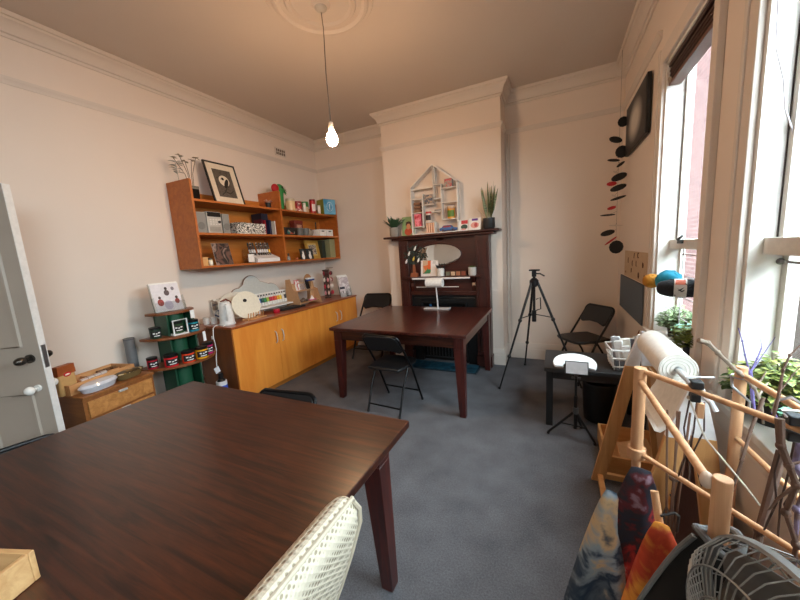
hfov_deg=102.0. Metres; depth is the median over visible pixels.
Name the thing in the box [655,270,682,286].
ball
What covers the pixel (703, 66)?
wall
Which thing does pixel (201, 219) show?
speaker
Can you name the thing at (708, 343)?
branch
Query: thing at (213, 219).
stereo
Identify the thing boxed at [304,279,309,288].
greeting card
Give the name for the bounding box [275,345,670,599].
floor
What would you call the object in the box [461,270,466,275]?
wooden block
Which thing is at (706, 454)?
easel
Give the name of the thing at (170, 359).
paint jar
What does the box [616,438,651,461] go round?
sheet
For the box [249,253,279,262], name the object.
tray
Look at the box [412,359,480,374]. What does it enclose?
hearth
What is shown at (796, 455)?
branch
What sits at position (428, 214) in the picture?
jar
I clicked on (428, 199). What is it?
block
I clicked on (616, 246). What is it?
mobile
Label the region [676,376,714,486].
clip
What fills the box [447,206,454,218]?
jar
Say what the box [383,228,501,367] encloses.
fireplace surround
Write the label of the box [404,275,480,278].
shelf
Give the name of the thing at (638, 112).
picture
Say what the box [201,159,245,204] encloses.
framed picture
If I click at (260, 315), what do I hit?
rack
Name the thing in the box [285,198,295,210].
jar
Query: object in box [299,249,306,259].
greeting card
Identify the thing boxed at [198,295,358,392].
base cabinet
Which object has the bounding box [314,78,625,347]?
wall
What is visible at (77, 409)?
chest
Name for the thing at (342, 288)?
holder
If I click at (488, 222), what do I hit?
snake plant
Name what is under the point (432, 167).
shelf
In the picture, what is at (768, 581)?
grille
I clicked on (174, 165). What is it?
ornament
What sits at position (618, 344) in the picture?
paper packet
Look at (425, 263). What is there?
art print
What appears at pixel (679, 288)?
wool skein
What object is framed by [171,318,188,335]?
stand
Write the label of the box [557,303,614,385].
folding chair
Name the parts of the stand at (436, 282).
post, rod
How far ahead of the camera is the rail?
3.48 m
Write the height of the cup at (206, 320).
0.077 m
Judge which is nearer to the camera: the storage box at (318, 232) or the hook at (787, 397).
the hook at (787, 397)
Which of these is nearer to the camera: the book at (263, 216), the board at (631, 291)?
the board at (631, 291)
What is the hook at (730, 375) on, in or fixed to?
hanging from the rack at (722, 498)
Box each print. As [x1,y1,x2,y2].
[211,243,233,264]
[323,199,335,214]
[423,260,430,273]
[675,280,685,284]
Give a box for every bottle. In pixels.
[216,372,227,386]
[302,203,306,211]
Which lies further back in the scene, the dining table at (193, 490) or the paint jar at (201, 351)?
the paint jar at (201, 351)
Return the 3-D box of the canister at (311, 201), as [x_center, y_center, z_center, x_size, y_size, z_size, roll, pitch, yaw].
[-1.275,-1.361,4.724,0.086,0.200,0.086,0,9,26]
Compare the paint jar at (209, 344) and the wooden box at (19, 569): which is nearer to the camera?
the wooden box at (19, 569)
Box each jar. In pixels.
[146,356,158,369]
[148,326,161,339]
[163,352,178,367]
[170,320,183,333]
[180,348,195,363]
[187,318,198,331]
[194,345,208,358]
[202,341,213,353]
[208,258,212,265]
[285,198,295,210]
[426,211,431,221]
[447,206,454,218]
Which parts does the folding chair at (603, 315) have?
seat, backrest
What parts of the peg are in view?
cord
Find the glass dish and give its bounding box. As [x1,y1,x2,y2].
[114,366,142,380]
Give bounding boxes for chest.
[58,371,155,428]
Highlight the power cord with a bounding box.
[213,325,220,373]
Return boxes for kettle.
[219,301,235,326]
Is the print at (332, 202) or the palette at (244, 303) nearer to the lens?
the palette at (244, 303)
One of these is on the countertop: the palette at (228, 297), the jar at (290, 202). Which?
the palette at (228, 297)
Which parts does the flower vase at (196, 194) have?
stem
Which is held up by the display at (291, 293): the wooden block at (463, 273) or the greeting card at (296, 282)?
the greeting card at (296, 282)
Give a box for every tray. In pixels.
[55,363,133,395]
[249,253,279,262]
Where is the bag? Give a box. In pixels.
[636,523,747,599]
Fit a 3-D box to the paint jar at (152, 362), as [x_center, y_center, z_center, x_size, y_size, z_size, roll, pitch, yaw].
[-2.143,0.544,2.805,0.082,0.100,0.082,3,11,37]
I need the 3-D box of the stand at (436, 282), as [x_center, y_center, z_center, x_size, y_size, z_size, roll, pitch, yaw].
[0.488,-0.082,3.947,0.730,0.384,0.110,0,9,26]
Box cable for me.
[775,0,798,221]
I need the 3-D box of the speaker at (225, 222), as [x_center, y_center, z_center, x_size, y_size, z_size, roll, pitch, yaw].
[-1.916,-0.814,3.488,0.159,0.205,0.080,0,9,26]
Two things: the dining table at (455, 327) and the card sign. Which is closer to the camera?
the dining table at (455, 327)
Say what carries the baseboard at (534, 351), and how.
attached to the wall at (636, 205)
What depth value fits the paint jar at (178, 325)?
2.92 m
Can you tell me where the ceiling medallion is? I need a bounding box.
[265,0,373,35]
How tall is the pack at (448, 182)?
0.100 m
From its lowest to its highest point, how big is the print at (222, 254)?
0.231 m
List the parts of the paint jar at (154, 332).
lid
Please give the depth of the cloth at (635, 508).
0.97 m
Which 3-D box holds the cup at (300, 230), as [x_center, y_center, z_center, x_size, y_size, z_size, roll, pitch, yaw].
[-1.389,-0.940,4.471,0.107,0.101,0.107,0,9,26]
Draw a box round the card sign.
[303,274,314,284]
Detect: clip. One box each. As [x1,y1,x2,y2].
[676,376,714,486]
[760,409,799,536]
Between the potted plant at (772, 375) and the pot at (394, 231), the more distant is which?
the pot at (394, 231)
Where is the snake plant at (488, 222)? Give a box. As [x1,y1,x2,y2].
[481,181,497,228]
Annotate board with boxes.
[232,275,284,310]
[619,274,643,325]
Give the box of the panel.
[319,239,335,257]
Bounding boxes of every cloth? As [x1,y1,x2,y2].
[563,490,625,599]
[617,466,663,581]
[621,521,676,599]
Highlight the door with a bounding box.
[0,183,65,448]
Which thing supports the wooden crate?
on the floor
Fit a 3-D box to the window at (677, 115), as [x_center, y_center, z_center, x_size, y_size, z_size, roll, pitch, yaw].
[1.707,-0.596,1.869,0.242,2.040,0.995,0,9,26]
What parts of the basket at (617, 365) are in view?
wire frame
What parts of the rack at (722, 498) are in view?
post, rail, post, rail, rail, post, rail, rail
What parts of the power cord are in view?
cord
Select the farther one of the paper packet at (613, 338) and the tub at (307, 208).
the tub at (307, 208)
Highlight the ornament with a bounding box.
[168,160,182,179]
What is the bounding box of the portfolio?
[670,457,699,543]
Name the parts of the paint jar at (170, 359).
lid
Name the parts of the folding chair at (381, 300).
backrest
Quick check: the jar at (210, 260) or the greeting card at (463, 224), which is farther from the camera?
the greeting card at (463, 224)
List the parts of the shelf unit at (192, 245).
panel, panel, panel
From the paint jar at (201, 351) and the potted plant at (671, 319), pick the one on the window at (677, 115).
the potted plant at (671, 319)
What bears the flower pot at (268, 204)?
on the shelf unit at (192, 245)
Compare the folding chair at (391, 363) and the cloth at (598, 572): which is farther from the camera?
the folding chair at (391, 363)
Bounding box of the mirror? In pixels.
[416,243,461,266]
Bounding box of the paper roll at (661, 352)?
[637,331,698,432]
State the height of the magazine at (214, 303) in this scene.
0.247 m
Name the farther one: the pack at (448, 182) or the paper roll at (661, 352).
the pack at (448, 182)
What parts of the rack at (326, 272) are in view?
panel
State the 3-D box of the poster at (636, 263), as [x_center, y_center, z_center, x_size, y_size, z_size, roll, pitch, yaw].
[2.125,-0.314,2.940,0.008,0.250,0.920,0,9,26]
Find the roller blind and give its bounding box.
[668,0,714,85]
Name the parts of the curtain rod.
rod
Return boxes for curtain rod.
[776,258,799,264]
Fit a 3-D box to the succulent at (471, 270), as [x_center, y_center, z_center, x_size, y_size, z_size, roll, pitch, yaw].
[0.871,-0.358,3.911,0.098,0.122,0.096,0,9,26]
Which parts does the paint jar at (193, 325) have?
lid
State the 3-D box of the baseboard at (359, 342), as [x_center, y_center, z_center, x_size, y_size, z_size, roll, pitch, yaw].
[-1.307,0.960,3.506,1.610,0.200,3.980,0,9,26]
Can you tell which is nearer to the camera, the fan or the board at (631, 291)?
the fan
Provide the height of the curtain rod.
0.024 m
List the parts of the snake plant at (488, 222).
pot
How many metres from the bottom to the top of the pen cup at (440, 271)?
0.151 m
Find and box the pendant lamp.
[314,3,337,145]
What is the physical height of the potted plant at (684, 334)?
0.230 m
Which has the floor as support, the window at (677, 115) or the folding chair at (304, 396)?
the folding chair at (304, 396)
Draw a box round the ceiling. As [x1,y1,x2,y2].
[0,0,636,139]
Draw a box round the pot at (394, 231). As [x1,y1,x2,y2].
[389,227,398,236]
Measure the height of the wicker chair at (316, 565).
0.977 m
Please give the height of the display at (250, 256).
0.160 m
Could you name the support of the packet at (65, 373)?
in the wooden tray at (71, 390)
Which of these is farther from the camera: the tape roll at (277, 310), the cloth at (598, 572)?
the tape roll at (277, 310)
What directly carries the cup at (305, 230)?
on the shelf unit at (192, 245)
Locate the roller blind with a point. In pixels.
(698, 41)
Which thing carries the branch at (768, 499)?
on the floor
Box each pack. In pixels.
[414,214,422,226]
[444,178,452,186]
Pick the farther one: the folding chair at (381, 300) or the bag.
the folding chair at (381, 300)
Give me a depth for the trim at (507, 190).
4.11 m
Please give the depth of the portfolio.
1.39 m
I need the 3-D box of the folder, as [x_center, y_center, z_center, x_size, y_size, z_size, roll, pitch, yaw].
[-1.429,0.095,4.231,0.150,0.032,0.380,2,10,31]
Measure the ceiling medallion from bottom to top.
0.050 m
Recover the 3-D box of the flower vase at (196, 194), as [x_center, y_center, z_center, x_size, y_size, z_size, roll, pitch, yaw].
[-2.058,-1.193,3.155,0.097,0.424,0.294,0,9,26]
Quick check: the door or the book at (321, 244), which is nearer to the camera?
the door
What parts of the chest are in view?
drawer, drawer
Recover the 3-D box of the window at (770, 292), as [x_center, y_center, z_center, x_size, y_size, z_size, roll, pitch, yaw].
[1.166,-0.395,0.743,0.242,2.040,1.125,0,9,26]
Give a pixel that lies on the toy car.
(444, 228)
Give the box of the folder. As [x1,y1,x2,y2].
[280,304,305,310]
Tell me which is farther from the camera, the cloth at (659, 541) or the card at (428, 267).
the card at (428, 267)
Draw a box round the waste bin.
[582,381,617,423]
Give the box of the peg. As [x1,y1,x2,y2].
[650,490,679,532]
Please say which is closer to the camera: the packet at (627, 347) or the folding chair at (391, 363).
the packet at (627, 347)
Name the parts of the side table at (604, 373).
leg, leg, leg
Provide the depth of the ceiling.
2.84 m
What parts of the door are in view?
knob, knob, latch plate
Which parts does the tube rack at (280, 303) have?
panel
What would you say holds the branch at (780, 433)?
attached to the rack at (722, 498)
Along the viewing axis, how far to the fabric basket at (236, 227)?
3.69 m
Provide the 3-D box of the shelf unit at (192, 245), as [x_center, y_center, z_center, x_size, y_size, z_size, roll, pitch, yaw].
[-1.641,-0.934,4.221,0.360,0.897,2.307,0,9,26]
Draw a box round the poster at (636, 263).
[624,250,647,282]
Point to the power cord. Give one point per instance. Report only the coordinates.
(217, 369)
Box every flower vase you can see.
[170,153,199,198]
[404,245,424,276]
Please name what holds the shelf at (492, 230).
attached to the fireplace surround
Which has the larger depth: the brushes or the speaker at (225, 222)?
the speaker at (225, 222)
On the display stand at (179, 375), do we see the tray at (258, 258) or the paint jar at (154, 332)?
the paint jar at (154, 332)
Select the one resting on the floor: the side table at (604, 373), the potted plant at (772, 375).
the side table at (604, 373)
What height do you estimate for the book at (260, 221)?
0.191 m
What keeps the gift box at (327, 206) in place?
on the shelf unit at (192, 245)
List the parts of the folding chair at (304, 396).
backrest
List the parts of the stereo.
cassette door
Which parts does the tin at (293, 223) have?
lid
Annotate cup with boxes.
[202,317,209,324]
[210,316,216,324]
[297,228,302,234]
[303,228,308,234]
[436,265,444,276]
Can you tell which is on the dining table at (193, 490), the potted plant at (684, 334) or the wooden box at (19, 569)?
the wooden box at (19, 569)
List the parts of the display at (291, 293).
panel, panel, panel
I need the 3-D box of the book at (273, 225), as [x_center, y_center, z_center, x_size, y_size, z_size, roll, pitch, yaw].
[-1.625,-0.906,4.102,0.132,0.170,0.012,0,9,26]
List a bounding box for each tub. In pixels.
[302,201,308,211]
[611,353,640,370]
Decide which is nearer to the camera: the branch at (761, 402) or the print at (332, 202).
the branch at (761, 402)
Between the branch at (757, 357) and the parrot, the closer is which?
the branch at (757, 357)
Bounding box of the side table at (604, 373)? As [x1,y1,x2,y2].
[544,350,646,429]
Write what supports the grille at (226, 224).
attached to the speaker at (225, 222)
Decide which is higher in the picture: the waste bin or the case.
the case
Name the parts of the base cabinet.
door, door, door, door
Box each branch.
[697,338,768,423]
[733,397,765,491]
[738,328,751,403]
[750,338,774,409]
[750,449,783,560]
[768,417,799,578]
[772,344,799,416]
[792,443,799,566]
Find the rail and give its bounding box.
[0,30,662,173]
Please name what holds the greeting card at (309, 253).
on the shelf unit at (192, 245)
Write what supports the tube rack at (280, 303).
on the countertop
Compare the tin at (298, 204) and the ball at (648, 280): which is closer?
the ball at (648, 280)
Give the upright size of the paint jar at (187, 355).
0.110 m
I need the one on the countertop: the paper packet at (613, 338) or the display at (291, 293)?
the display at (291, 293)
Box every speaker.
[196,211,207,232]
[220,214,230,232]
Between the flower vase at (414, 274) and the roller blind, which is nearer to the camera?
the roller blind
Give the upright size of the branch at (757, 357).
0.241 m
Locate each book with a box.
[251,213,267,222]
[254,219,262,223]
[266,220,271,233]
[271,221,276,234]
[318,240,325,257]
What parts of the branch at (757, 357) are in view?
stem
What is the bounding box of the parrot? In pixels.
[271,184,286,208]
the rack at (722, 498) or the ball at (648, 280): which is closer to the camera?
the rack at (722, 498)
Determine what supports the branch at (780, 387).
attached to the rack at (722, 498)
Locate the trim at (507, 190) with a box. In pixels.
[506,134,511,342]
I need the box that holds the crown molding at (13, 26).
[0,0,658,152]
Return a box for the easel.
[591,331,719,533]
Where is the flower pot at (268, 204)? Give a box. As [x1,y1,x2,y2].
[264,200,271,207]
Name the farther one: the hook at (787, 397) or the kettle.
the kettle
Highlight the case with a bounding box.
[284,227,297,234]
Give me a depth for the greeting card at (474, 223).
3.84 m
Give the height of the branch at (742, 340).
0.256 m
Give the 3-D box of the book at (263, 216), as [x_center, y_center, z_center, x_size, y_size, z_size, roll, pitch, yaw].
[-1.753,-0.941,4.067,0.172,0.265,0.100,0,9,26]
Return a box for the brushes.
[665,410,690,537]
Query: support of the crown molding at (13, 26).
attached to the wall at (88, 187)
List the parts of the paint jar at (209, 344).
lid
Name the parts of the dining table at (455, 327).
leg, leg, leg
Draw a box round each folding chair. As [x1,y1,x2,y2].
[0,433,55,454]
[260,388,316,403]
[352,293,391,358]
[362,334,423,418]
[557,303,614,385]
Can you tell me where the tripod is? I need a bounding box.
[498,269,581,388]
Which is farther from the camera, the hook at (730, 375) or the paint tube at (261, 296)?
the paint tube at (261, 296)
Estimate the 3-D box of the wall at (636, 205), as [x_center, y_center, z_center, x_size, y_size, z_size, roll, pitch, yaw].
[1.199,-0.358,0.821,0.150,3.280,6.500,0,9,26]
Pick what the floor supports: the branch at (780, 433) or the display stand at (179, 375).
the display stand at (179, 375)
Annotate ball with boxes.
[642,274,656,287]
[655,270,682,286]
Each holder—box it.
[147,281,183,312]
[336,275,350,294]
[339,286,346,296]
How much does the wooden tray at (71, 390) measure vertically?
0.075 m
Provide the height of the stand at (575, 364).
0.616 m
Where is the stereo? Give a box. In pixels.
[204,211,222,232]
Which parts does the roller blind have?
blind rail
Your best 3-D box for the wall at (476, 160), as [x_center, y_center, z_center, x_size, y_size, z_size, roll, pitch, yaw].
[0.593,-0.838,4.319,1.528,3.280,0.340,0,9,26]
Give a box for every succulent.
[383,217,403,236]
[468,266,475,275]
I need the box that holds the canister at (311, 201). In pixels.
[309,199,315,212]
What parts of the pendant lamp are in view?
cord, bulb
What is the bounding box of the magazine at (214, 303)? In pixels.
[210,298,220,320]
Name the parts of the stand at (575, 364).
leg, light panel, screen frame, leg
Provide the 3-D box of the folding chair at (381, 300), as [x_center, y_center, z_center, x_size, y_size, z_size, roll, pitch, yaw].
[-0.395,0.370,4.740,0.497,0.893,0.520,0,9,26]
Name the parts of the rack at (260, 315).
rail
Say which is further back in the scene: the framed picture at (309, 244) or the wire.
the framed picture at (309, 244)
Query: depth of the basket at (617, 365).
2.42 m
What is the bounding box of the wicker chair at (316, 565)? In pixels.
[244,496,361,599]
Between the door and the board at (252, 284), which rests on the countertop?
the board at (252, 284)
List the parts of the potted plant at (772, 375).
pot, stem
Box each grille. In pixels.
[223,215,230,232]
[713,541,799,592]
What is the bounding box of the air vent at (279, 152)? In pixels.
[274,147,285,157]
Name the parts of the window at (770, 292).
casing, sill, frame, sash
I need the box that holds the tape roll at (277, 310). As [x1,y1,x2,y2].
[273,308,279,312]
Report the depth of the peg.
0.83 m
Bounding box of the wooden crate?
[597,423,652,475]
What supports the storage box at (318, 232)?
on the shelf unit at (192, 245)
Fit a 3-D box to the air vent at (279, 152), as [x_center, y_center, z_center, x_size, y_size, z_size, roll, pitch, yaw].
[-1.673,-2.066,4.537,0.012,0.110,0.200,0,9,26]
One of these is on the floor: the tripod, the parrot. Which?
the tripod
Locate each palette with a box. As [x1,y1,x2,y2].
[218,292,240,317]
[231,291,260,317]
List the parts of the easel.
leg, leg, leg, rod, leg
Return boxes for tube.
[122,337,139,366]
[260,295,264,305]
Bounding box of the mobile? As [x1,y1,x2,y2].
[600,50,626,253]
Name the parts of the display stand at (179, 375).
panel, panel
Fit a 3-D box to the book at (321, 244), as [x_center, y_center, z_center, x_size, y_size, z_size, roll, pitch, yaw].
[-1.264,-0.793,5.089,0.172,0.270,0.075,0,9,26]
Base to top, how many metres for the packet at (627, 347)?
0.177 m
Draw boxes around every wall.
[0,36,324,394]
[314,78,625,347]
[380,96,506,348]
[616,0,799,586]
[682,45,711,318]
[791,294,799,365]
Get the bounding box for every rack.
[242,310,266,320]
[255,289,292,313]
[322,269,333,297]
[627,365,799,557]
[676,248,695,343]
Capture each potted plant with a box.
[654,305,691,337]
[667,320,692,355]
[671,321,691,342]
[719,372,753,413]
[724,350,799,427]
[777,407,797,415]
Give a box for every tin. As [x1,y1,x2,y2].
[289,220,302,227]
[295,201,301,210]
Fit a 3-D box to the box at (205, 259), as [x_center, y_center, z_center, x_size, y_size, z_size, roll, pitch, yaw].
[-1.998,-0.387,3.278,0.082,0.088,0.072,0,9,26]
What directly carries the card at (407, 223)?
on the fireplace surround
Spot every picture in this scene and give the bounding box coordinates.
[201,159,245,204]
[304,240,320,258]
[625,71,651,156]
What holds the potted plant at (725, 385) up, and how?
on the window at (770, 292)
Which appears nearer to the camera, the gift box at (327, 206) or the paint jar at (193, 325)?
the paint jar at (193, 325)
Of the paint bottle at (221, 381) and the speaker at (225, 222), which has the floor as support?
the paint bottle at (221, 381)
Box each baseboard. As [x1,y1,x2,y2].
[204,341,404,382]
[493,342,648,429]
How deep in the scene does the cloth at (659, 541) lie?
0.82 m
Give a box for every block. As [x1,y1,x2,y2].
[424,194,433,203]
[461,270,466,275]
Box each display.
[248,254,254,261]
[285,276,321,305]
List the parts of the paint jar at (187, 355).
lid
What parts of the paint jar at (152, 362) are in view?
lid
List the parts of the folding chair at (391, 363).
leg, backrest, seat, leg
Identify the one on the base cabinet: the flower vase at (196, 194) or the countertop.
the countertop
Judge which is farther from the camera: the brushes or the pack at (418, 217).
the pack at (418, 217)
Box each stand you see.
[139,307,215,390]
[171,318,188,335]
[412,277,469,309]
[547,353,596,445]
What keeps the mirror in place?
attached to the fireplace surround
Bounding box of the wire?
[687,395,763,559]
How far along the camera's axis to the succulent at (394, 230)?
4.23 m
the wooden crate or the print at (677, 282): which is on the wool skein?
the print at (677, 282)
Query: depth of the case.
4.29 m
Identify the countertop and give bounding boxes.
[199,295,356,329]
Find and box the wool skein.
[656,278,694,297]
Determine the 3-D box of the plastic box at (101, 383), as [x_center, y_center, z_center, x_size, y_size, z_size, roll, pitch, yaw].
[-2.225,0.622,2.392,0.130,0.066,0.262,-2,9,10]
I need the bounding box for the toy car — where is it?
[439,225,457,231]
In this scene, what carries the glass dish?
on the chest
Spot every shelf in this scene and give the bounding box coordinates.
[383,228,501,239]
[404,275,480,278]
[410,164,459,234]
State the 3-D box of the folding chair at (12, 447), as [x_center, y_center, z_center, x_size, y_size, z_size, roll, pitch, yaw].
[-1.537,1.018,1.299,0.442,0.760,0.423,4,11,41]
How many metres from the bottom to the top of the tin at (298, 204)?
0.145 m
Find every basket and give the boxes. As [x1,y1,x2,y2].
[230,222,265,233]
[605,341,640,370]
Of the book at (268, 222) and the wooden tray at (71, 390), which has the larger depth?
the book at (268, 222)
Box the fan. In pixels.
[686,534,799,599]
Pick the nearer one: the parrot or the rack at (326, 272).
the parrot
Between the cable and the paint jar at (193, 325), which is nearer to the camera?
the cable
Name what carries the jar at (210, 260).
on the shelf unit at (192, 245)
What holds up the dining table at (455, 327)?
on the floor
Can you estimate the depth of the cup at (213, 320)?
3.45 m
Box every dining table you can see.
[0,381,408,599]
[329,306,492,417]
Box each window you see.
[642,0,728,378]
[707,0,799,504]
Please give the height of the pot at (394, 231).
0.120 m
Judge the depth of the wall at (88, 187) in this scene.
2.80 m
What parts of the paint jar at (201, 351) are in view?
lid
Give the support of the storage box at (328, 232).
on the shelf unit at (192, 245)
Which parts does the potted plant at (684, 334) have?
pot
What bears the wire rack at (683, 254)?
hanging from the window at (677, 115)
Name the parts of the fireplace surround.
pilaster panel, arch rail, overmantel panel, moulding, fire grate, pilaster panel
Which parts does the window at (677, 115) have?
sill, sash, frame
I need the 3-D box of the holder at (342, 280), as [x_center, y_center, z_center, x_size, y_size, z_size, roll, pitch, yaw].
[-0.898,-0.230,5.206,0.190,0.340,0.143,-11,11,-42]
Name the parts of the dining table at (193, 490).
leg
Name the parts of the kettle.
handle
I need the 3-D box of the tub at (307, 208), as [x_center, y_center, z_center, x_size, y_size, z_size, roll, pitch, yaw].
[-1.366,-1.324,4.650,0.102,0.160,0.102,0,9,26]
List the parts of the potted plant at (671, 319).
pot, stem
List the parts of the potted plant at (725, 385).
pot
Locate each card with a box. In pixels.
[293,280,299,290]
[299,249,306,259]
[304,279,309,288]
[305,249,313,258]
[402,216,414,235]
[421,260,437,276]
[459,219,467,230]
[469,217,480,229]
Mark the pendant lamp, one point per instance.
(332, 139)
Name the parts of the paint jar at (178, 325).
lid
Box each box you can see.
[0,549,40,599]
[77,375,116,393]
[203,257,208,265]
[312,229,325,235]
[317,199,335,214]
[326,230,332,235]
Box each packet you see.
[52,363,76,396]
[610,336,619,360]
[614,340,622,360]
[620,338,630,349]
[622,345,629,360]
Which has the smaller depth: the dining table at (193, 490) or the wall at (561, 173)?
the dining table at (193, 490)
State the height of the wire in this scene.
1.021 m
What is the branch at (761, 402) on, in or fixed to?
on the floor
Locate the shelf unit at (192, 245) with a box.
[166,178,340,269]
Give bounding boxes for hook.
[729,373,750,407]
[771,396,799,416]
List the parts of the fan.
blade, blade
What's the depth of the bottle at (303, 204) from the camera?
4.51 m

